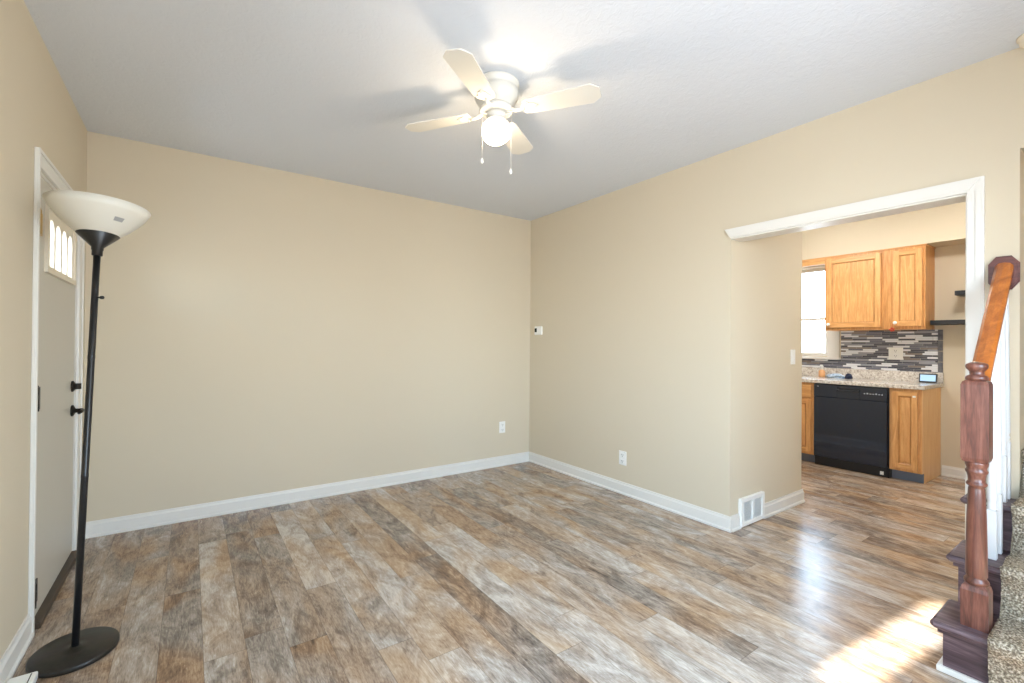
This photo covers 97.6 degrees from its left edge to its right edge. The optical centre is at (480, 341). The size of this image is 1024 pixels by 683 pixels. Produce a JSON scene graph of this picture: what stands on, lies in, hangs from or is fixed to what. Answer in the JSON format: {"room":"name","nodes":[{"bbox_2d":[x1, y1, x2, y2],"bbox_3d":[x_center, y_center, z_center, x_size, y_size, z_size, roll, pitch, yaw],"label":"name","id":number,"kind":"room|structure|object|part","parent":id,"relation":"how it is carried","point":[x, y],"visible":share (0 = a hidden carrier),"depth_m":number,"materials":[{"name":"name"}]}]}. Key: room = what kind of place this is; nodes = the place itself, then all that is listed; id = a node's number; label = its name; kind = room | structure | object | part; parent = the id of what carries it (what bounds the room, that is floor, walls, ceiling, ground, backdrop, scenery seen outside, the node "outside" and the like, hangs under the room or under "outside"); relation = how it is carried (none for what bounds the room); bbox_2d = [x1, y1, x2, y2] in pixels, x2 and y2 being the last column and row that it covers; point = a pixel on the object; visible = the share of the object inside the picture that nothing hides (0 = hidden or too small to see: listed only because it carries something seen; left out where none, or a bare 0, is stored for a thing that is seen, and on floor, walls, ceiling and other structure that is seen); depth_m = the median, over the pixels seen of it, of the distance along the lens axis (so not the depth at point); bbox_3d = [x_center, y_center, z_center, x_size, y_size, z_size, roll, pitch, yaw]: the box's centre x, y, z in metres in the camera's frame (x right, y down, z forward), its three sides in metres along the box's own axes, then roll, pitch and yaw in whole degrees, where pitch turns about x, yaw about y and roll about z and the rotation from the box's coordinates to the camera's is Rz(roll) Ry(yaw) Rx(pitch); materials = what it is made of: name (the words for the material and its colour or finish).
{"room":"living room","nodes":[
{"label":"living room","id":0,"kind":"room"},
{"bbox_2d":[0,0,86,658],"bbox_3d":[-1.397,-0.048,0.993,0.130,2.600,4.610,1,0,-33],"label":"wall","id":1,"kind":"structure","parent":0,"point":[37,109],"depth_m":1.76,"materials":[{"name":"beige paint"}]},
{"bbox_2d":[0,537,85,682],"bbox_3d":[-1.344,1.202,1.027,0.022,0.100,4.350,1,0,-33],"label":"baseboard","id":2,"kind":"structure","parent":1,"relation":"attached to","point":[17,648],"depth_m":1.73,"materials":[{"name":"white paint"}]},
{"bbox_2d":[35,550,75,628],"bbox_3d":[-2.212,1.238,2.249,0.160,0.028,0.815,1,0,-33],"label":"trim","id":3,"kind":"structure","parent":1,"relation":"attached to","point":[40,616],"depth_m":2.19,"materials":[{"name":"brown"}]},
{"bbox_2d":[28,147,84,633],"bbox_3d":[-2.223,0.210,2.276,0.149,2.084,0.978,1,0,-33],"label":"trim","id":4,"kind":"structure","parent":1,"relation":"attached to","point":[42,163],"depth_m":1.91,"materials":[{"name":"white paint"}]},
{"bbox_2d":[35,176,83,614],"bbox_3d":[-2.153,0.241,2.282,0.107,1.964,0.818,1,0,-33],"label":"door","id":5,"kind":"structure","parent":1,"relation":"in","point":[57,386],"depth_m":2.24,"materials":[{"name":"beige paint"}]},
{"bbox_3d":[-2.302,0.398,2.549,0.063,0.066,0.144,1,0,-33],"label":"lever handle","id":6,"kind":"part","parent":5,"relation":"part of","materials":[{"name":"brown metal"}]},
{"bbox_2d":[83,131,530,521],"bbox_3d":[-1.033,-0.028,3.902,3.652,2.600,0.130,1,0,-33],"label":"wall","id":7,"kind":"structure","parent":0,"point":[264,330],"depth_m":3.51,"materials":[{"name":"beige paint"}]},
{"bbox_2d":[85,452,528,538],"bbox_3d":[-1.002,1.222,3.831,3.652,0.100,0.022,1,0,-33],"label":"baseboard","id":8,"kind":"structure","parent":7,"relation":"attached to","point":[115,525],"depth_m":3.46,"materials":[{"name":"white paint"}]},
{"bbox_2d":[499,421,504,432],"bbox_3d":[0.223,0.888,4.635,0.074,0.118,0.010,1,0,-33],"label":"wall outlet","id":9,"kind":"object","parent":7,"relation":"attached to","point":[501,424],"visible":1,"depth_m":4.63,"materials":[{"name":"white plastic"}]},
{"bbox_2d":[12,460,965,682],"bbox_3d":[1.501,1.347,2.877,7.072,0.120,4.610,1,0,-33],"label":"floor","id":10,"kind":"structure","parent":0,"point":[525,572],"depth_m":2.31,"materials":[{"name":"brown wood"}]},
{"bbox_2d":[7,671,37,682],"bbox_3d":[-1.576,1.238,1.481,0.080,0.031,0.385,1,0,-33],"label":"floor vent","id":11,"kind":"object","parent":10,"relation":"in","point":[32,677],"visible":1,"depth_m":1.62,"materials":[{"name":"white plastic"}]},
{"bbox_2d":[25,190,150,677],"bbox_3d":[-1.632,0.332,1.888,0.362,1.846,0.424,1,0,-33],"label":"floor lamp","id":12,"kind":"object","parent":10,"relation":"on","point":[100,220],"visible":0.99,"depth_m":1.83,"materials":[{"name":"black metal"}]},
{"bbox_3d":[-1.641,-0.518,1.924,0.356,0.147,0.355,1,0,-33],"label":"lamp shade","id":13,"kind":"part","parent":12,"relation":"part of","materials":[{"name":"white glass"}]},
{"bbox_2d":[801,382,814,461],"bbox_3d":[3.650,0.882,5.253,0.630,0.872,0.670,1,0,-33],"label":"base cabinet","id":14,"kind":"object","parent":10,"relation":"on","point":[807,442],"visible":0.26,"depth_m":4.85,"materials":[{"name":"brown wood"}]},
{"bbox_3d":[3.480,0.910,4.953,0.014,0.480,0.218,1,0,-33],"label":"panel","id":15,"kind":"part","parent":14,"relation":"part of","materials":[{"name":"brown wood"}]},
{"bbox_3d":[3.483,0.537,4.955,0.019,0.133,0.308,1,0,-33],"label":"drawer","id":16,"kind":"part","parent":14,"relation":"part of","materials":[{"name":"brown wood"}]},
{"bbox_3d":[3.480,0.910,4.952,0.019,0.570,0.308,1,0,-33],"label":"door","id":17,"kind":"part","parent":14,"relation":"part of","materials":[{"name":"brown wood"}]},
{"bbox_2d":[814,383,891,477],"bbox_3d":[3.979,0.885,4.697,0.623,0.866,0.612,1,0,-33],"label":"dishwasher","id":18,"kind":"object","parent":10,"relation":"on","point":[851,422],"visible":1,"depth_m":4.51,"materials":[{"name":"black metal"}]},
{"bbox_3d":[3.727,0.495,4.537,0.018,0.022,0.185,1,0,-33],"label":"handle","id":19,"kind":"part","parent":18,"relation":"part of","materials":[{"name":"black plastic"}]},
{"bbox_3d":[3.752,0.519,4.550,0.049,0.127,0.600,1,0,-33],"label":"control panel","id":20,"kind":"part","parent":18,"relation":"part of","materials":[{"name":"black plastic"}]},
{"bbox_3d":[3.761,1.260,4.555,0.014,0.086,0.600,1,0,-33],"label":"kick plate","id":21,"kind":"part","parent":18,"relation":"part of","materials":[{"name":"black"}]},
{"bbox_2d":[889,387,940,483],"bbox_3d":[4.232,0.882,4.355,0.631,0.872,0.230,1,0,-33],"label":"base cabinet","id":22,"kind":"object","parent":10,"relation":"on","point":[914,415],"visible":0.97,"depth_m":4.21,"materials":[{"name":"brown wood"}]},
{"bbox_2d":[802,367,943,389],"bbox_3d":[3.854,0.376,4.938,0.640,0.140,1.660,1,0,-33],"label":"countertop","id":23,"kind":"structure","parent":22,"relation":"on","point":[872,378],"depth_m":4.68,"materials":[{"name":"stone"}]},
{"bbox_2d":[818,365,824,376],"bbox_3d":[3.931,0.339,5.160,0.074,0.141,0.062,0,0,2],"label":"soap bottle","id":24,"kind":"object","parent":23,"relation":"on","point":[821,373],"visible":0.98,"depth_m":5.14,"materials":[{"name":"brown plastic"}]},
{"bbox_2d":[826,373,844,377],"bbox_3d":[3.986,0.384,5.024,0.119,0.051,0.179,1,0,-33],"label":"cleaning cloth","id":25,"kind":"object","parent":23,"relation":"on","point":[834,375],"visible":0.93,"depth_m":4.99,"materials":[{"name":"white fabric"}]},
{"bbox_2d":[845,373,852,378],"bbox_3d":[4.056,0.381,4.924,0.088,0.058,0.068,1,0,-33],"label":"folded cloth","id":26,"kind":"object","parent":23,"relation":"on","point":[847,376],"visible":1,"depth_m":4.90,"materials":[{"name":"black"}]},
{"bbox_2d":[919,373,937,382],"bbox_3d":[4.468,0.366,4.464,0.032,0.088,0.132,1,0,-33],"label":"smart display","id":27,"kind":"object","parent":23,"relation":"on","point":[929,378],"visible":0.98,"depth_m":4.46,"materials":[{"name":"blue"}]},
{"bbox_3d":[3.979,0.491,4.192,0.019,0.042,0.093,1,0,-33],"label":"rail","id":28,"kind":"part","parent":22,"relation":"part of","materials":[{"name":"brown wood"}]},
{"bbox_3d":[3.974,1.174,4.189,0.019,0.042,0.093,1,0,-33],"label":"rail","id":29,"kind":"part","parent":22,"relation":"part of","materials":[{"name":"brown wood"}]},
{"bbox_3d":[3.976,0.833,4.191,0.019,0.725,0.177,1,0,-33],"label":"door","id":30,"kind":"part","parent":22,"relation":"part of","materials":[{"name":"brown wood"}]},
{"bbox_3d":[3.977,0.833,4.191,0.014,0.641,0.093,1,0,-33],"label":"panel","id":31,"kind":"part","parent":22,"relation":"part of","materials":[{"name":"brown wood"}]},
{"bbox_3d":[4.305,0.882,4.267,0.606,0.872,0.004,1,0,-33],"label":"panel","id":32,"kind":"part","parent":22,"relation":"part of","materials":[{"name":"brown wood"}]},
{"bbox_2d":[930,449,1023,682],"bbox_3d":[3.136,0.212,1.998,2.607,2.167,1.090,1,0,-33],"label":"staircase","id":33,"kind":"structure","parent":10,"relation":"on","point":[970,655],"depth_m":1.72,"materials":[{"name":"brown wood"}]},
{"bbox_3d":[2.070,1.274,1.854,0.607,0.022,0.138,1,0,-33],"label":"shoe moulding","id":34,"kind":"part","parent":33,"relation":"part of","materials":[{"name":"white paint"}]},
{"bbox_3d":[1.921,1.124,1.757,0.248,0.018,0.130,1,0,-33],"label":"cove moulding","id":35,"kind":"part","parent":33,"relation":"part of","materials":[{"name":"brown wood"}]},
{"bbox_3d":[2.117,0.929,1.885,0.248,0.018,0.130,1,0,-33],"label":"cove moulding","id":36,"kind":"part","parent":33,"relation":"part of","materials":[{"name":"brown wood"}]},
{"bbox_2d":[960,255,1019,633],"bbox_3d":[2.116,0.350,1.858,0.593,1.477,0.094,1,0,-33],"label":"stair railing","id":37,"kind":"object","parent":33,"relation":"on","point":[985,444],"visible":1,"depth_m":1.72,"materials":[{"name":"brown wood"}]},
{"bbox_3d":[1.899,0.582,1.712,0.074,1.009,0.074,1,0,-33],"label":"newel post","id":38,"kind":"part","parent":37,"relation":"part of","materials":[{"name":"brown wood"}]},
{"bbox_3d":[2.143,-0.070,1.872,0.501,0.579,0.060,1,0,-33],"label":"handrail","id":39,"kind":"part","parent":37,"relation":"part of","materials":[{"name":"orange wood"}]},
{"bbox_3d":[2.271,0.734,1.985,0.147,0.018,0.130,1,0,-33],"label":"cove moulding","id":40,"kind":"part","parent":33,"relation":"part of","materials":[{"name":"brown wood"}]},
{"bbox_2d":[24,0,1023,220],"bbox_3d":[1.524,-1.373,2.893,7.072,0.120,4.610,1,0,-33],"label":"ceiling","id":41,"kind":"structure","parent":0,"point":[324,89],"depth_m":2.21,"materials":[{"name":"white paint"}]},
{"bbox_2d":[405,48,600,173],"bbox_3d":[0.079,-1.089,2.305,0.785,0.480,0.785,1,0,-23],"label":"ceiling fan","id":42,"kind":"object","parent":41,"relation":"hanging from","point":[495,93],"visible":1,"depth_m":2.22,"materials":[{"name":"white metal"}]},
{"bbox_3d":[-0.231,-1.185,2.428,0.378,0.025,0.134,0,0,22],"label":"blade","id":43,"kind":"part","parent":42,"relation":"part of","materials":[{"name":"white wood"}]},
{"bbox_3d":[-0.043,-1.186,1.995,0.134,0.025,0.378,0,0,22],"label":"blade","id":44,"kind":"part","parent":42,"relation":"part of","materials":[{"name":"white wood"}]},
{"bbox_3d":[0.079,-1.066,2.305,0.054,0.077,0.054,1,0,-33],"label":"bulb","id":45,"kind":"part","parent":42,"relation":"part of","materials":[{"name":"white glass"}]},
{"bbox_3d":[0.202,-1.181,2.616,0.134,0.025,0.378,0,0,22],"label":"blade","id":46,"kind":"part","parent":42,"relation":"part of","materials":[{"name":"white wood"}]},
{"bbox_3d":[0.390,-1.182,2.183,0.378,0.025,0.134,0,0,22],"label":"blade","id":47,"kind":"part","parent":42,"relation":"part of","materials":[{"name":"white wood"}]},
{"bbox_2d":[1016,33,1023,47],"bbox_3d":[2.373,-1.291,1.900,0.124,0.042,0.124,1,0,-33],"label":"smoke detector","id":48,"kind":"object","parent":41,"relation":"attached to","point":[1020,40],"visible":1,"depth_m":1.93,"materials":[{"name":"beige plastic"}]},
{"bbox_2d":[529,47,1023,515],"bbox_3d":[2.139,-0.005,3.370,1.088,2.600,4.480,1,0,-33],"label":"wall","id":49,"kind":"structure","parent":0,"point":[667,339],"depth_m":3.27,"materials":[{"name":"beige paint"}]},
{"bbox_2d":[534,326,542,334],"bbox_3d":[0.607,-0.115,4.708,0.026,0.090,0.110,1,0,-33],"label":"thermostat","id":50,"kind":"object","parent":49,"relation":"attached to","point":[538,330],"visible":1,"depth_m":4.69,"materials":[{"name":"white plastic"}]},
{"bbox_2d":[619,450,625,465],"bbox_3d":[1.201,0.988,3.788,0.010,0.118,0.074,1,0,-33],"label":"wall outlet","id":51,"kind":"object","parent":49,"relation":"attached to","point":[622,454],"visible":1,"depth_m":3.78,"materials":[{"name":"white plastic"}]},
{"bbox_2d":[529,452,804,532],"bbox_3d":[1.569,1.245,4.224,1.132,0.100,2.166,1,0,-33],"label":"baseboard","id":52,"kind":"structure","parent":49,"relation":"attached to","point":[730,524],"depth_m":3.51,"materials":[{"name":"white paint"}]},
{"bbox_2d":[738,491,764,526],"bbox_3d":[1.927,1.188,3.176,0.320,0.192,0.024,1,0,-33],"label":"air vent","id":53,"kind":"object","parent":49,"relation":"in","point":[751,508],"visible":1,"depth_m":3.17,"materials":[{"name":"white plastic"}]},
{"bbox_2d":[790,350,794,363],"bbox_3d":[2.477,0.123,3.542,0.074,0.118,0.012,1,0,-33],"label":"light switch","id":54,"kind":"object","parent":49,"relation":"attached to","point":[792,352],"visible":1,"depth_m":3.53,"materials":[{"name":"white plastic"}]},
{"bbox_2d":[725,176,984,539],"bbox_3d":[2.052,0.262,2.601,0.155,2.056,1.198,1,0,-33],"label":"trim","id":55,"kind":"structure","parent":49,"relation":"attached to","point":[971,191],"depth_m":2.20,"materials":[{"name":"white paint"}]},
{"bbox_2d":[802,244,965,473],"bbox_3d":[4.103,0.022,5.268,0.130,2.600,3.440,1,0,-33],"label":"wall","id":56,"kind":"structure","parent":0,"point":[950,261],"depth_m":4.37,"materials":[{"name":"beige paint"}]},
{"bbox_2d":[802,264,840,359],"bbox_3d":[3.896,-0.365,5.515,0.144,1.145,0.920,1,0,-33],"label":"window","id":57,"kind":"structure","parent":56,"relation":"in","point":[832,338],"depth_m":5.25,"materials":[{"name":"white paint"}]},
{"bbox_3d":[3.938,-0.352,5.542,0.044,1.050,0.660,1,0,-33],"label":"frame","id":58,"kind":"part","parent":57,"relation":"part of","materials":[{"name":"white paint"}]},
{"bbox_3d":[3.873,0.193,5.500,0.100,0.027,0.920,1,0,-33],"label":"sill","id":59,"kind":"part","parent":57,"relation":"part of","materials":[{"name":"white paint"}]},
{"bbox_2d":[825,249,883,330],"bbox_3d":[4.090,-0.531,4.851,0.359,0.822,0.505,1,0,-33],"label":"upper cabinet","id":60,"kind":"object","parent":56,"relation":"attached to","point":[854,282],"visible":0.93,"depth_m":4.75,"materials":[{"name":"brown wood"}]},
{"bbox_2d":[802,257,824,266],"bbox_3d":[3.630,-0.905,5.342,0.018,0.077,0.819,1,0,-33],"label":"window valance","id":61,"kind":"object","parent":60,"relation":"attached to","point":[816,261],"visible":0.45,"depth_m":5.09,"materials":[{"name":"brown wood"}]},
{"bbox_3d":[3.969,-0.176,4.772,0.019,0.048,0.369,1,0,-33],"label":"rail","id":62,"kind":"part","parent":60,"relation":"part of","materials":[{"name":"brown wood"}]},
{"bbox_3d":[3.974,-0.883,4.776,0.019,0.048,0.369,1,0,-33],"label":"rail","id":63,"kind":"part","parent":60,"relation":"part of","materials":[{"name":"brown wood"}]},
{"bbox_3d":[3.975,-0.529,4.776,0.006,0.659,0.369,1,0,-33],"label":"panel","id":64,"kind":"part","parent":60,"relation":"part of","materials":[{"name":"brown wood"}]},
{"bbox_3d":[4.110,-0.936,4.864,0.318,0.012,0.505,1,0,-33],"label":"moulding","id":65,"kind":"part","parent":60,"relation":"part of","materials":[{"name":"brown wood"}]},
{"bbox_2d":[802,330,942,372],"bbox_3d":[4.118,0.096,5.113,0.013,0.428,1.656,1,0,-33],"label":"tile backsplash","id":66,"kind":"structure","parent":56,"relation":"attached to","point":[865,350],"depth_m":4.76,"materials":[{"name":"tile"}]},
{"bbox_2d":[889,347,902,358],"bbox_3d":[4.371,0.125,4.708,0.010,0.125,0.115,1,0,-33],"label":"wall outlet","id":67,"kind":"object","parent":66,"relation":"attached to","point":[894,352],"visible":1,"depth_m":4.71,"materials":[{"name":"white plastic"}]},
{"bbox_2d":[884,243,935,329],"bbox_3d":[4.314,-0.531,4.505,0.359,0.822,0.317,1,0,-33],"label":"upper cabinet","id":68,"kind":"object","parent":56,"relation":"attached to","point":[909,271],"visible":0.98,"depth_m":4.42,"materials":[{"name":"brown wood"}]},
{"bbox_3d":[4.211,-0.883,4.412,0.019,0.048,0.121,1,0,-33],"label":"rail","id":69,"kind":"part","parent":68,"relation":"part of","materials":[{"name":"brown wood"}]},
{"bbox_3d":[4.205,-0.176,4.408,0.019,0.048,0.121,1,0,-33],"label":"rail","id":70,"kind":"part","parent":68,"relation":"part of","materials":[{"name":"brown wood"}]},
{"bbox_3d":[4.208,-0.529,4.410,0.019,0.755,0.217,1,0,-33],"label":"door","id":71,"kind":"part","parent":68,"relation":"part of","materials":[{"name":"brown wood"}]},
{"bbox_3d":[4.212,-0.529,4.412,0.006,0.659,0.121,1,0,-33],"label":"panel","id":72,"kind":"part","parent":68,"relation":"part of","materials":[{"name":"brown wood"}]},
{"bbox_3d":[4.335,-0.936,4.519,0.318,0.012,0.317,1,0,-33],"label":"moulding","id":73,"kind":"part","parent":68,"relation":"part of","materials":[{"name":"brown wood"}]},
{"bbox_2d":[930,319,964,324],"bbox_3d":[4.651,-0.183,4.118,0.210,0.042,0.695,1,0,-33],"label":"floating shelf","id":74,"kind":"object","parent":56,"relation":"attached to","point":[932,322],"visible":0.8,"depth_m":4.26,"materials":[{"name":"black wood"}]},
{"bbox_2d":[941,465,964,479],"bbox_3d":[3.499,1.256,3.276,3.030,0.100,0.760,1,0,-33],"label":"baseboard","id":75,"kind":"structure","parent":56,"relation":"attached to","point":[955,472],"depth_m":4.34,"materials":[{"name":"white paint"}]},
{"bbox_2d":[955,290,964,296],"bbox_3d":[4.699,-0.456,4.050,0.210,0.042,0.528,1,0,-33],"label":"floating shelf","id":76,"kind":"object","parent":56,"relation":"attached to","point":[961,293],"visible":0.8,"depth_m":4.19,"materials":[{"name":"black wood"}]},
{"bbox_2d":[802,202,965,259],"bbox_3d":[3.962,-1.111,5.099,0.315,0.338,3.310,1,0,-33],"label":"wall","id":77,"kind":"structure","parent":0,"point":[941,226],"depth_m":4.52,"materials":[{"name":"beige paint"}]}
]}

